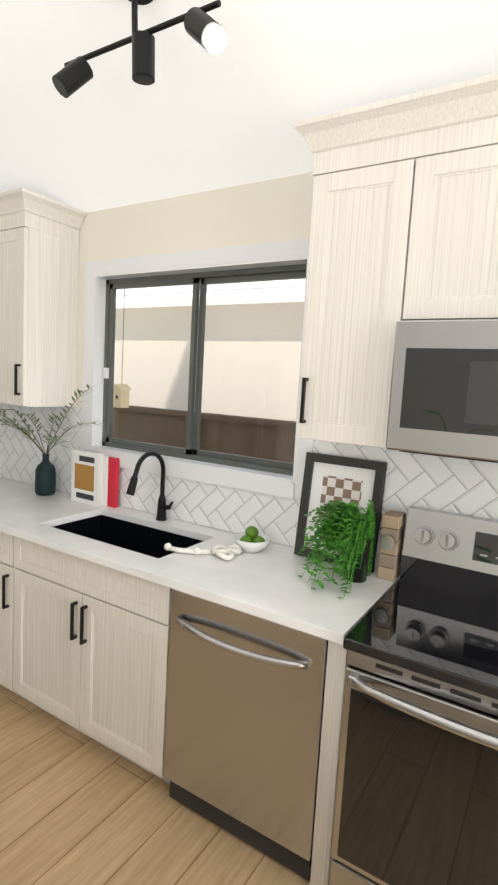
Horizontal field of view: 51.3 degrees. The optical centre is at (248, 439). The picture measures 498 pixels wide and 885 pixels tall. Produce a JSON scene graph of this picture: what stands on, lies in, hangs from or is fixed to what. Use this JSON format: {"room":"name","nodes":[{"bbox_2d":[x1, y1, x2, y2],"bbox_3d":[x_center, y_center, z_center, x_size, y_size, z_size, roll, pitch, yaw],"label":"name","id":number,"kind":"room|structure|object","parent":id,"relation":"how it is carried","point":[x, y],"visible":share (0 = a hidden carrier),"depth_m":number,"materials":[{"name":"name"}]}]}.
{"room":"kitchen","nodes":[
{"label":"kitchen","id":0,"kind":"room"},
{"bbox_2d":[0,685,309,884],"bbox_3d":[0.126,1.705,-0.312,7.420,0.060,4.950,7,7,31],"label":"floor","id":1,"kind":"structure","parent":0,"point":[77,807],"depth_m":1.88,"materials":[{"name":"brown wood"}]},
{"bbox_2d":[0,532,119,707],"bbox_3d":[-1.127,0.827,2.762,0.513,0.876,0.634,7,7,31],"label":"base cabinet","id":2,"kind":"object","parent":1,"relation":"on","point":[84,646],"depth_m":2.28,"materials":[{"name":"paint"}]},
{"bbox_2d":[0,478,399,644],"bbox_3d":[-0.686,0.529,2.471,2.643,0.240,0.627,7,7,31],"label":"countertop","id":3,"kind":"structure","parent":2,"relation":"on","point":[267,582],"depth_m":2.00,"materials":[{"name":"stone"}]},
{"bbox_2d":[0,384,101,495],"bbox_3d":[-1.125,0.024,2.702,0.643,0.662,0.549,7,7,31],"label":"vase","id":4,"kind":"object","parent":3,"relation":"on","point":[45,477],"visible":1,"depth_m":2.90,"materials":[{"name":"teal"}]},
{"bbox_2d":[70,449,118,507],"bbox_3d":[-0.850,0.213,2.846,0.302,0.287,0.070,7,7,31],"label":"cookbooks","id":5,"kind":"object","parent":3,"relation":"on","point":[94,478],"visible":1,"depth_m":2.81,"materials":[{"name":"white paper"}]},
{"bbox_2d":[126,451,172,520],"bbox_3d":[-0.468,0.238,2.489,0.108,0.356,0.272,7,7,31],"label":"faucet","id":6,"kind":"object","parent":3,"relation":"on","point":[162,507],"visible":0.98,"depth_m":2.57,"materials":[{"name":"black metal"}]},
{"bbox_2d":[164,543,241,559],"bbox_3d":[-0.182,0.453,2.148,0.287,0.032,0.202,7,7,31],"label":"knot","id":7,"kind":"object","parent":3,"relation":"on","point":[224,552],"visible":0.98,"depth_m":2.11,"materials":[{"name":"white ceramic"}]},
{"bbox_2d":[234,526,270,552],"bbox_3d":[0.014,0.423,2.207,0.160,0.105,0.160,7,7,31],"label":"bowl","id":8,"kind":"object","parent":3,"relation":"on","point":[251,539],"visible":1,"depth_m":2.17,"materials":[{"name":"white ceramic"}]},
{"bbox_2d":[298,499,375,598],"bbox_3d":[0.274,0.372,1.902,0.297,0.301,0.326,7,7,31],"label":"potted fern","id":9,"kind":"object","parent":3,"relation":"on","point":[349,528],"visible":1,"depth_m":1.88,"materials":[{"name":"green plant"}]},
{"bbox_2d":[294,452,386,572],"bbox_3d":[0.366,0.288,2.110,0.340,0.433,0.079,7,7,31],"label":"framed art","id":10,"kind":"object","parent":3,"relation":"on","point":[347,480],"visible":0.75,"depth_m":2.12,"materials":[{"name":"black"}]},
{"bbox_2d":[377,510,405,580],"bbox_3d":[0.542,0.406,1.975,0.063,0.247,0.113,7,7,31],"label":"box","id":11,"kind":"object","parent":3,"relation":"on","point":[391,542],"visible":0.96,"depth_m":1.94,"materials":[{"name":"beige wood"}]},
{"bbox_2d":[164,588,327,879],"bbox_3d":[0.085,0.983,1.991,0.613,0.870,0.640,7,7,31],"label":"dishwasher","id":12,"kind":"object","parent":1,"relation":"on","point":[244,707],"visible":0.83,"depth_m":1.75,"materials":[{"name":"grey"}]},
{"bbox_2d":[329,506,497,884],"bbox_3d":[0.724,0.906,1.558,0.754,1.188,0.701,7,7,31],"label":"range","id":13,"kind":"object","parent":1,"relation":"on","point":[416,800],"visible":1,"depth_m":1.45,"materials":[{"name":"grey metal"}]},
{"bbox_2d":[116,278,305,296],"bbox_3d":[0.543,-0.878,2.424,7.500,0.200,0.449,7,7,31],"label":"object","id":14,"kind":"structure","parent":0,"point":[177,289],"depth_m":3.10,"materials":[{"name":"white"}]},
{"bbox_2d":[113,289,131,407],"bbox_3d":[-0.823,-0.621,3.382,0.100,0.830,0.100,7,7,31],"label":"birdhouse","id":15,"kind":"object","parent":14,"relation":"hanging from","point":[123,397],"depth_m":3.39,"materials":[{"name":"beige wood"}]},
{"bbox_2d":[1,144,496,567],"bbox_3d":[1.515,0.290,1.550,7.300,2.500,0.150,7,7,31],"label":"wall","id":16,"kind":"structure","parent":0,"point":[272,210],"depth_m":2.46,"materials":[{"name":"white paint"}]},
{"bbox_2d":[0,187,85,406],"bbox_3d":[-1.539,-0.721,2.640,0.774,1.070,1.098,7,7,31],"label":"upper cabinet","id":17,"kind":"object","parent":16,"relation":"attached to","point":[39,262],"depth_m":2.74,"materials":[{"name":"paint"}]},
{"bbox_2d":[81,238,313,499],"bbox_3d":[-0.291,-0.358,2.591,1.440,1.100,0.143,7,7,31],"label":"window unit","id":18,"kind":"structure","parent":16,"relation":"in","point":[200,270],"depth_m":2.61,"materials":[{"name":"white"}]},
{"bbox_2d":[0,404,497,566],"bbox_3d":[0.197,0.218,2.272,4.300,0.516,0.007,7,7,31],"label":"tile backsplash","id":19,"kind":"structure","parent":16,"relation":"attached to","point":[459,486],"depth_m":2.40,"materials":[{"name":"white tile"}]},
{"bbox_2d":[294,73,497,447],"bbox_3d":[1.093,-0.429,1.436,2.046,1.095,0.395,7,7,31],"label":"upper cabinet","id":20,"kind":"object","parent":16,"relation":"attached to","point":[403,236],"depth_m":1.66,"materials":[{"name":"paint"}]},
{"bbox_2d":[386,319,497,462],"bbox_3d":[0.852,-0.134,1.558,0.760,0.409,0.478,7,7,31],"label":"over-the-range microwave","id":21,"kind":"object","parent":20,"relation":"attached to","point":[443,401],"visible":1,"depth_m":1.52,"materials":[{"name":"grey metal"}]},
{"bbox_2d":[0,0,497,212],"bbox_3d":[0.335,-1.568,-0.745,7.600,1.665,5.150,7,7,31],"label":"ceiling","id":22,"kind":"structure","parent":0,"point":[195,117],"depth_m":1.80,"materials":[{"name":"white paint"}]},
{"bbox_2d":[52,0,225,97],"bbox_3d":[-0.317,-1.187,1.486,0.633,0.311,0.126,7,7,28],"label":"track spotlight","id":23,"kind":"object","parent":22,"relation":"attached to","point":[204,30],"visible":1,"depth_m":1.47,"materials":[{"name":"black metal"}]},
{"label":"outside","id":24,"kind":"structure","parent":0,"visible":0},
{"bbox_3d":[1.870,1.560,5.555,20.000,0.050,6.850,7,7,31],"label":"ground","id":25,"kind":"structure","parent":24,"visible":0},
{"bbox_2d":[112,405,295,462],"bbox_3d":[0.852,0.799,3.743,20.000,1.740,0.140,7,7,31],"label":"fence","id":26,"kind":"object","parent":25,"relation":"on","point":[253,436],"depth_m":4.38,"materials":[{"name":"brown wood"}]},
{"bbox_2d":[113,287,304,420],"bbox_3d":[4.342,-0.704,5.187,15.900,4.800,4.580,7,7,31],"label":"neighbor house","id":27,"kind":"structure","parent":25,"relation":"on","point":[254,360],"depth_m":6.01,"materials":[{"name":"paint"}]}
]}

